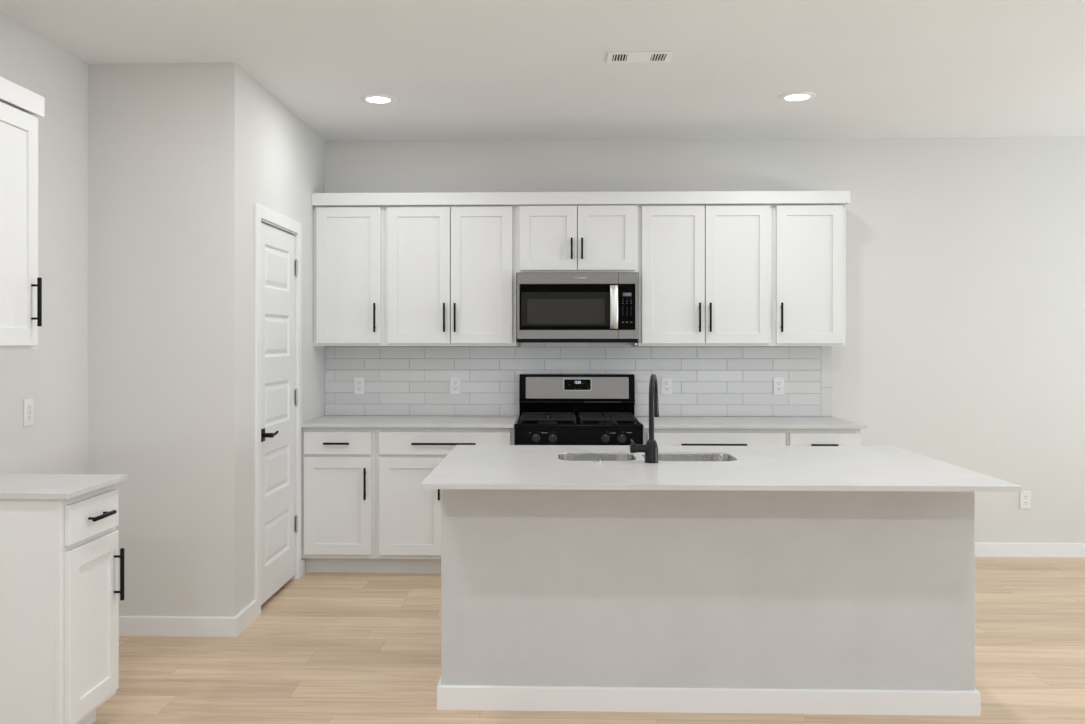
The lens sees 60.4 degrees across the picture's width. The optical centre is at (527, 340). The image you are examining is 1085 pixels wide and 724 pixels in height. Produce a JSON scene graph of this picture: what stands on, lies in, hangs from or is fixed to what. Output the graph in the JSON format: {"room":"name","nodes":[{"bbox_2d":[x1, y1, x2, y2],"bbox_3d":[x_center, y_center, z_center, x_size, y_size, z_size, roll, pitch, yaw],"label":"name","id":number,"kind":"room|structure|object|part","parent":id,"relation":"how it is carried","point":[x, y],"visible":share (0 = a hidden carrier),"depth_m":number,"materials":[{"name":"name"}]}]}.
{"room":"kitchen","nodes":[
{"label":"kitchen","id":0,"kind":"room"},
{"bbox_2d":[0,12,87,473],"bbox_3d":[-2.258,0.043,1.597,0.120,2.746,9.320,0,0,2],"label":"wall","id":1,"kind":"structure","parent":0,"point":[54,374],"depth_m":4.19,"materials":[{"name":"beige paint"}]},
{"bbox_2d":[0,99,41,349],"bbox_3d":[-1.987,-0.422,3.370,0.319,0.915,0.393,0,0,2],"label":"upper cabinet","id":2,"kind":"object","parent":1,"relation":"attached to","point":[20,284],"visible":0.87,"depth_m":3.43,"materials":[{"name":"white paint"}]},
{"bbox_2d":[0,76,43,116],"bbox_3d":[-2.000,-0.891,3.369,0.294,0.078,0.404,0,0,2],"label":"board","id":3,"kind":"object","parent":2,"relation":"attached to","point":[15,94],"visible":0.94,"depth_m":3.41,"materials":[{"name":"white paint"}]},
{"bbox_3d":[-1.843,-0.144,3.498,0.036,0.183,0.012,0,0,2],"label":"handle","id":4,"kind":"part","parent":2,"relation":"part of","materials":[{"name":"black metal"}]},
{"bbox_2d":[23,398,33,426],"bbox_3d":[-2.125,0.307,3.975,0.010,0.117,0.071,0,0,2],"label":"outlet","id":5,"kind":"object","parent":1,"relation":"attached to","point":[28,404],"visible":1,"depth_m":3.96,"materials":[{"name":"white plastic"}]},
{"bbox_2d":[27,404,31,420],"bbox_3d":[-2.123,0.307,3.975,0.004,0.067,0.033,0,0,2],"label":"receptacle","id":6,"kind":"object","parent":5,"relation":"attached to","point":[29,406],"depth_m":3.97,"materials":[{"name":"white plastic"}]},
{"bbox_2d":[88,63,324,616],"bbox_3d":[-1.735,0.043,5.361,0.712,2.746,1.767,0,0,2],"label":"wall","id":7,"kind":"structure","parent":0,"point":[181,156],"depth_m":4.48,"materials":[{"name":"beige paint"}]},
{"bbox_2d":[119,558,304,636],"bbox_3d":[-1.735,1.370,5.081,0.727,0.092,1.236,0,0,2],"label":"baseboard","id":8,"kind":"structure","parent":7,"relation":"attached to","point":[193,626],"depth_m":4.46,"materials":[{"name":"white paint"}]},
{"bbox_2d":[254,203,300,616],"bbox_3d":[-1.409,0.358,5.177,0.169,2.116,0.837,0,0,2],"label":"door","id":9,"kind":"structure","parent":7,"relation":"in","point":[277,237],"depth_m":5.14,"materials":[{"name":"white paint"}]},
{"bbox_3d":[-1.363,0.498,4.932,0.062,0.066,0.146,0,0,2],"label":"handle","id":10,"kind":"part","parent":9,"relation":"part of","materials":[{"name":"black metal"}]},
{"bbox_2d":[0,0,1084,140],"bbox_3d":[1.796,-1.390,1.542,8.229,0.120,9.440,0,0,2],"label":"ceiling","id":11,"kind":"structure","parent":0,"point":[454,70],"depth_m":4.43,"materials":[{"name":"paint"}]},
{"bbox_2d":[361,94,395,103],"bbox_3d":[-0.820,-1.325,5.128,0.194,0.009,0.194,0,0,2],"label":"recessed light","id":12,"kind":"object","parent":11,"relation":"in","point":[370,98],"visible":1,"depth_m":5.11,"materials":[{"name":"white plastic"}]},
{"bbox_2d":[606,52,672,62],"bbox_3d":[0.522,-1.326,4.368,0.298,0.007,0.152,0,0,2],"label":"ceiling vent","id":13,"kind":"object","parent":11,"relation":"in","point":[612,57],"visible":1,"depth_m":4.36,"materials":[{"name":"white metal"}]},
{"bbox_2d":[779,92,815,101],"bbox_3d":[1.469,-1.325,5.078,0.194,0.009,0.194,0,0,2],"label":"recessed light","id":14,"kind":"object","parent":11,"relation":"in","point":[793,96],"visible":1,"depth_m":5.06,"materials":[{"name":"white plastic"}]},
{"bbox_2d":[92,557,1084,723],"bbox_3d":[1.796,1.466,1.542,8.229,0.100,9.440,0,0,2],"label":"floor","id":15,"kind":"structure","parent":0,"point":[325,647],"depth_m":4.11,"materials":[{"name":"brown wood"}]},
{"bbox_2d":[0,484,123,723],"bbox_3d":[-1.816,0.969,3.288,0.667,0.894,0.393,0,0,2],"label":"base cabinet","id":16,"kind":"object","parent":15,"relation":"on","point":[59,558],"visible":0.94,"depth_m":3.09,"materials":[{"name":"white paint"}]},
{"bbox_2d":[0,474,127,498],"bbox_3d":[-1.825,0.512,3.284,0.647,0.020,0.433,0,0,2],"label":"countertop","id":17,"kind":"structure","parent":16,"relation":"on","point":[12,486],"depth_m":3.25,"materials":[{"name":"white stone"}]},
{"bbox_3d":[-1.549,0.918,3.280,0.019,0.792,0.393,0,0,2],"label":"frame","id":18,"kind":"part","parent":16,"relation":"part of","materials":[{"name":"white paint"}]},
{"bbox_3d":[-1.529,0.617,3.279,0.020,0.135,0.348,0,0,2],"label":"drawer","id":19,"kind":"part","parent":16,"relation":"part of","materials":[{"name":"white paint"}]},
{"bbox_3d":[-1.529,0.996,3.279,0.020,0.584,0.348,0,0,2],"label":"door","id":20,"kind":"part","parent":16,"relation":"part of","materials":[{"name":"white paint"}]},
{"bbox_3d":[-1.500,0.617,3.283,0.036,0.012,0.156,0,0,2],"label":"handle","id":21,"kind":"part","parent":16,"relation":"part of","materials":[{"name":"black metal"}]},
{"bbox_3d":[-1.497,0.857,3.417,0.036,0.190,0.012,0,0,2],"label":"handle","id":22,"kind":"part","parent":16,"relation":"part of","materials":[{"name":"black metal"}]},
{"bbox_2d":[301,427,377,572],"bbox_3d":[-1.135,0.969,5.894,0.456,0.894,0.667,0,0,2],"label":"base cabinet","id":23,"kind":"object","parent":15,"relation":"on","point":[338,465],"visible":0.91,"depth_m":5.60,"materials":[{"name":"white paint"}]},
{"bbox_3d":[-1.144,0.617,5.579,0.156,0.012,0.036,0,0,2],"label":"handle","id":24,"kind":"part","parent":23,"relation":"part of","materials":[{"name":"black metal"}]},
{"bbox_3d":[-1.141,0.617,5.607,0.409,0.135,0.020,0,0,2],"label":"drawer","id":25,"kind":"part","parent":23,"relation":"part of","materials":[{"name":"white paint"}]},
{"bbox_3d":[-1.141,0.996,5.607,0.409,0.584,0.020,0,0,2],"label":"door","id":26,"kind":"part","parent":23,"relation":"part of","materials":[{"name":"white paint"}]},
{"bbox_3d":[-0.972,0.857,5.574,0.012,0.190,0.036,0,0,2],"label":"handle","id":27,"kind":"part","parent":23,"relation":"part of","materials":[{"name":"black metal"}]},
{"bbox_2d":[376,427,514,572],"bbox_3d":[-0.488,0.969,5.875,0.836,0.894,0.667,0,0,2],"label":"base cabinet","id":28,"kind":"object","parent":15,"relation":"on","point":[408,516],"visible":0.51,"depth_m":5.59,"materials":[{"name":"white paint"}]},
{"bbox_2d":[301,415,517,427],"bbox_3d":[-0.716,0.512,5.891,1.292,0.020,0.648,0,0,2],"label":"countertop","id":29,"kind":"structure","parent":28,"relation":"on","point":[326,421],"depth_m":5.70,"materials":[{"name":"white stone"}]},
{"bbox_3d":[-0.696,0.996,5.594,0.393,0.584,0.020,0,0,2],"label":"door","id":30,"kind":"part","parent":28,"relation":"part of","materials":[{"name":"white paint"}]},
{"bbox_3d":[-0.499,0.617,5.560,0.384,0.012,0.036,0,0,2],"label":"handle","id":31,"kind":"part","parent":28,"relation":"part of","materials":[{"name":"black metal"}]},
{"bbox_3d":[-0.497,0.617,5.588,0.791,0.135,0.020,0,0,2],"label":"drawer","id":32,"kind":"part","parent":28,"relation":"part of","materials":[{"name":"white paint"}]},
{"bbox_2d":[515,374,642,444],"bbox_3d":[0.312,0.819,5.802,0.760,1.194,0.700,0,0,2],"label":"gas range","id":33,"kind":"object","parent":15,"relation":"on","point":[555,409],"visible":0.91,"depth_m":6.08,"materials":[{"name":"black metal"}]},
{"bbox_3d":[0.050,0.579,5.505,0.053,0.053,0.042,0,0,2],"label":"knob","id":34,"kind":"part","parent":33,"relation":"part of","materials":[{"name":"grey plastic"}]},
{"bbox_3d":[0.124,0.502,5.716,0.116,0.014,0.116,0,0,2],"label":"burner","id":35,"kind":"part","parent":33,"relation":"part of","materials":[{"name":"black metal"}]},
{"bbox_3d":[0.148,0.579,5.502,0.053,0.053,0.042,0,0,2],"label":"knob","id":36,"kind":"part","parent":33,"relation":"part of","materials":[{"name":"grey plastic"}]},
{"bbox_2d":[515,416,642,427],"bbox_3d":[0.312,0.507,5.829,0.759,0.021,0.595,0,0,2],"label":"cooktop","id":37,"kind":"object","parent":33,"relation":"in","point":[586,421],"depth_m":5.59,"materials":[{"name":"black metal"}]},
{"bbox_3d":[0.303,0.585,5.531,0.759,0.134,0.050,0,0,2],"label":"control panel","id":38,"kind":"part","parent":33,"relation":"part of","materials":[{"name":"black metal"}]},
{"bbox_3d":[0.460,0.579,5.493,0.053,0.053,0.042,0,0,2],"label":"knob","id":39,"kind":"part","parent":33,"relation":"part of","materials":[{"name":"grey plastic"}]},
{"bbox_3d":[0.494,0.502,5.706,0.112,0.014,0.112,0,0,2],"label":"burner","id":40,"kind":"part","parent":33,"relation":"part of","materials":[{"name":"black metal"}]},
{"bbox_3d":[0.555,0.579,5.490,0.053,0.053,0.042,0,0,2],"label":"knob","id":41,"kind":"part","parent":33,"relation":"part of","materials":[{"name":"grey plastic"}]},
{"bbox_2d":[437,489,980,715],"bbox_3d":[0.693,0.968,3.988,2.058,0.896,0.886,0,0,2],"label":"kitchen island","id":42,"kind":"object","parent":15,"relation":"on","point":[680,601],"visible":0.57,"depth_m":3.56,"materials":[{"name":"beige paint"}]},
{"bbox_3d":[0.693,1.371,3.959,2.058,0.090,0.830,0,0,2],"label":"baseboard","id":43,"kind":"part","parent":42,"relation":"part of","materials":[{"name":"white paint"}]},
{"bbox_2d":[421,445,1022,491],"bbox_3d":[0.682,0.511,3.840,2.079,0.018,1.218,0,0,2],"label":"island countertop","id":44,"kind":"structure","parent":42,"relation":"on","point":[522,467],"depth_m":3.54,"materials":[{"name":"white stone"}]},
{"bbox_2d":[630,374,658,462],"bbox_3d":[0.492,0.321,3.920,0.119,0.361,0.221,0,0,9],"label":"kitchen faucet","id":45,"kind":"object","parent":44,"relation":"on","point":[650,449],"visible":1,"depth_m":3.83,"materials":[{"name":"black metal"}]},
{"bbox_3d":[0.466,0.445,3.836,0.088,0.037,0.037,0,0,2],"label":"handle","id":46,"kind":"part","parent":45,"relation":"part of","materials":[{"name":"black metal"}]},
{"bbox_3d":[0.529,0.279,3.920,0.022,0.276,0.198,0,0,13],"label":"spout","id":47,"kind":"part","parent":45,"relation":"part of","materials":[{"name":"black metal"}]},
{"bbox_2d":[558,453,735,460],"bbox_3d":[0.511,0.606,4.036,0.754,0.200,0.315,0,0,2],"label":"sink","id":48,"kind":"object","parent":44,"relation":"in","point":[564,456],"visible":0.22,"depth_m":4.19,"materials":[{"name":"metal"}]},
{"bbox_2d":[558,453,635,460],"bbox_3d":[0.299,0.606,4.042,0.330,0.200,0.315,0,0,2],"label":"basin","id":49,"kind":"object","parent":48,"relation":"in","point":[564,456],"depth_m":4.20,"materials":[{"name":"silver metal"}]},
{"bbox_2d":[641,453,735,460],"bbox_3d":[0.694,0.606,4.031,0.388,0.200,0.315,0,0,2],"label":"basin","id":50,"kind":"object","parent":48,"relation":"in","point":[661,456],"depth_m":4.19,"materials":[{"name":"silver metal"}]},
{"bbox_2d":[643,428,785,445],"bbox_3d":[1.121,0.969,5.830,0.852,0.894,0.667,0,0,2],"label":"base cabinet","id":51,"kind":"object","parent":15,"relation":"on","point":[662,436],"visible":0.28,"depth_m":5.54,"materials":[{"name":"white paint"}]},
{"bbox_3d":[1.102,0.617,5.515,0.386,0.012,0.036,0,0,2],"label":"handle","id":52,"kind":"part","parent":51,"relation":"part of","materials":[{"name":"black metal"}]},
{"bbox_3d":[1.120,0.617,5.542,0.812,0.135,0.020,0,0,2],"label":"drawer","id":53,"kind":"part","parent":51,"relation":"part of","materials":[{"name":"white paint"}]},
{"bbox_2d":[635,416,867,428],"bbox_3d":[1.354,0.512,5.832,1.316,0.020,0.648,0,0,2],"label":"countertop","id":54,"kind":"structure","parent":51,"relation":"on","point":[682,422],"depth_m":5.70,"materials":[{"name":"white stone"}]},
{"bbox_2d":[786,429,860,445],"bbox_3d":[1.766,0.969,5.811,0.438,0.894,0.667,0,0,2],"label":"base cabinet","id":55,"kind":"object","parent":15,"relation":"on","point":[794,437],"visible":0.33,"depth_m":5.52,"materials":[{"name":"white paint"}]},
{"bbox_3d":[1.751,0.617,5.524,0.395,0.135,0.020,0,0,2],"label":"drawer","id":56,"kind":"part","parent":55,"relation":"part of","materials":[{"name":"white paint"}]},
{"bbox_3d":[1.749,0.617,5.496,0.158,0.012,0.036,0,0,2],"label":"handle","id":57,"kind":"part","parent":55,"relation":"part of","materials":[{"name":"black metal"}]},
{"bbox_2d":[325,137,1084,542],"bbox_3d":[1.929,0.043,6.200,8.229,2.746,0.120,0,0,2],"label":"wall","id":58,"kind":"structure","parent":0,"point":[965,346],"depth_m":6.12,"materials":[{"name":"beige paint"}]},
{"bbox_2d":[313,205,383,345],"bbox_3d":[-1.132,-0.422,6.046,0.453,0.915,0.362,0,0,2],"label":"upper cabinet","id":59,"kind":"object","parent":58,"relation":"attached to","point":[348,241],"visible":0.9,"depth_m":5.91,"materials":[{"name":"white paint"}]},
{"bbox_3d":[-0.964,-0.144,5.879,0.012,0.183,0.036,0,0,2],"label":"handle","id":60,"kind":"part","parent":59,"relation":"part of","materials":[{"name":"black metal"}]},
{"bbox_2d":[384,205,517,345],"bbox_3d":[-0.486,-0.422,6.028,0.837,0.915,0.362,0,0,2],"label":"upper cabinet","id":61,"kind":"object","parent":58,"relation":"attached to","point":[450,275],"visible":0.94,"depth_m":5.89,"materials":[{"name":"white paint"}]},
{"bbox_3d":[-0.689,-0.413,5.899,0.398,0.866,0.020,0,0,2],"label":"door","id":62,"kind":"part","parent":61,"relation":"part of","materials":[{"name":"white paint"}]},
{"bbox_3d":[-0.525,-0.144,5.866,0.012,0.183,0.036,0,0,2],"label":"handle","id":63,"kind":"part","parent":61,"relation":"part of","materials":[{"name":"black metal"}]},
{"bbox_3d":[-0.457,-0.144,5.864,0.012,0.183,0.036,0,0,2],"label":"handle","id":64,"kind":"part","parent":61,"relation":"part of","materials":[{"name":"black metal"}]},
{"bbox_3d":[-0.290,-0.413,5.888,0.390,0.866,0.020,0,0,2],"label":"door","id":65,"kind":"part","parent":61,"relation":"part of","materials":[{"name":"white paint"}]},
{"bbox_2d":[516,204,637,272],"bbox_3d":[0.317,-0.653,6.000,0.768,0.452,0.372,0,0,2],"label":"upper cabinet","id":66,"kind":"object","parent":58,"relation":"attached to","point":[549,238],"visible":0.96,"depth_m":5.86,"materials":[{"name":"white paint"}]},
{"bbox_3d":[0.130,-0.644,5.866,0.361,0.405,0.020,0,0,2],"label":"door","id":67,"kind":"part","parent":66,"relation":"part of","materials":[{"name":"white paint"}]},
{"bbox_3d":[0.276,-0.575,5.833,0.012,0.133,0.036,0,0,2],"label":"handle","id":68,"kind":"part","parent":66,"relation":"part of","materials":[{"name":"black metal"}]},
{"bbox_2d":[517,273,637,345],"bbox_3d":[0.314,-0.194,5.957,0.752,0.452,0.442,0,0,2],"label":"microwave","id":69,"kind":"object","parent":66,"relation":"attached to","point":[551,307],"visible":1,"depth_m":5.79,"materials":[{"name":"silver metal"}]},
{"bbox_3d":[0.256,-0.208,5.801,0.611,0.285,0.024,0,0,2],"label":"glass","id":70,"kind":"part","parent":69,"relation":"part of","materials":[{"name":"black glass"}]},
{"bbox_3d":[0.534,-0.206,5.753,0.047,0.270,0.046,0,0,2],"label":"handle","id":71,"kind":"part","parent":69,"relation":"part of","materials":[{"name":"silver metal"}]},
{"bbox_3d":[0.625,-0.214,5.791,0.122,0.411,0.028,0,0,2],"label":"control panel","id":72,"kind":"part","parent":69,"relation":"part of","materials":[{"name":"silver metal"}]},
{"bbox_3d":[0.341,-0.575,5.832,0.012,0.133,0.036,0,0,2],"label":"handle","id":73,"kind":"part","parent":66,"relation":"part of","materials":[{"name":"black metal"}]},
{"bbox_3d":[0.495,-0.644,5.855,0.361,0.405,0.020,0,0,2],"label":"door","id":74,"kind":"part","parent":66,"relation":"part of","materials":[{"name":"white paint"}]},
{"bbox_2d":[325,343,831,416],"bbox_3d":[0.324,0.235,6.181,3.356,0.532,0.008,0,0,2],"label":"tile backsplash","id":75,"kind":"structure","parent":58,"relation":"attached to","point":[399,380],"depth_m":6.18,"materials":[{"name":"white tile"}]},
{"bbox_2d":[354,377,364,393],"bbox_3d":[-1.121,0.301,6.214,0.071,0.117,0.009,0,0,2],"label":"wall outlet","id":76,"kind":"object","parent":75,"relation":"attached to","point":[359,382],"visible":1,"depth_m":6.21,"materials":[{"name":"white plastic"}]},
{"bbox_2d":[450,377,460,393],"bbox_3d":[-0.480,0.301,6.196,0.071,0.117,0.009,0,0,2],"label":"wall outlet","id":77,"kind":"object","parent":75,"relation":"attached to","point":[455,382],"visible":1,"depth_m":6.19,"materials":[{"name":"white plastic"}]},
{"bbox_2d":[661,377,671,394],"bbox_3d":[0.918,0.301,6.156,0.071,0.117,0.009,0,0,2],"label":"wall outlet","id":78,"kind":"object","parent":75,"relation":"attached to","point":[666,382],"visible":1,"depth_m":6.15,"materials":[{"name":"white plastic"}]},
{"bbox_2d":[773,377,783,394],"bbox_3d":[1.654,0.301,6.135,0.071,0.117,0.009,0,0,2],"label":"wall outlet","id":79,"kind":"object","parent":75,"relation":"attached to","point":[778,382],"visible":1,"depth_m":6.13,"materials":[{"name":"white plastic"}]},
{"bbox_2d":[634,204,771,345],"bbox_3d":[1.121,-0.422,5.982,0.838,0.915,0.362,0,0,2],"label":"upper cabinet","id":80,"kind":"object","parent":58,"relation":"attached to","point":[705,270],"visible":0.9,"depth_m":5.84,"materials":[{"name":"white paint"}]},
{"bbox_2d":[312,191,849,205],"bbox_3d":[0.327,-0.891,6.011,3.370,0.078,0.347,0,0,2],"label":"crown molding","id":81,"kind":"structure","parent":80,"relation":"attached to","point":[659,197],"depth_m":5.83,"materials":[{"name":"white paint"}]},
{"bbox_3d":[0.914,-0.413,5.853,0.392,0.866,0.020,0,0,2],"label":"door","id":82,"kind":"part","parent":80,"relation":"part of","materials":[{"name":"white paint"}]},
{"bbox_3d":[1.075,-0.144,5.821,0.012,0.183,0.036,0,0,2],"label":"handle","id":83,"kind":"part","parent":80,"relation":"part of","materials":[{"name":"black metal"}]},
{"bbox_3d":[1.141,-0.144,5.819,0.012,0.183,0.036,0,0,2],"label":"handle","id":84,"kind":"part","parent":80,"relation":"part of","materials":[{"name":"black metal"}]},
{"bbox_3d":[1.315,-0.413,5.842,0.400,0.866,0.020,0,0,2],"label":"door","id":85,"kind":"part","parent":80,"relation":"part of","materials":[{"name":"white paint"}]},
{"bbox_2d":[772,203,845,345],"bbox_3d":[1.767,-0.422,5.964,0.454,0.915,0.362,0,0,2],"label":"upper cabinet","id":86,"kind":"object","parent":58,"relation":"attached to","point":[809,240],"visible":0.93,"depth_m":5.83,"materials":[{"name":"white paint"}]},
{"bbox_3d":[1.583,-0.144,5.806,0.012,0.183,0.036,0,0,2],"label":"handle","id":87,"kind":"part","parent":86,"relation":"part of","materials":[{"name":"black metal"}]},
{"bbox_2d":[1020,491,1030,508],"bbox_3d":[3.257,1.043,6.098,0.071,0.117,0.009,0,0,2],"label":"wall outlet","id":88,"kind":"object","parent":58,"relation":"attached to","point":[1025,496],"visible":0.95,"depth_m":6.10,"materials":[{"name":"white plastic"}]},
{"bbox_2d":[975,542,1084,557],"bbox_3d":[3.961,1.370,6.075,3.920,0.092,0.014,0,0,2],"label":"baseboard","id":89,"kind":"structure","parent":58,"relation":"attached to","point":[982,549],"depth_m":6.09,"materials":[{"name":"white paint"}]}
]}

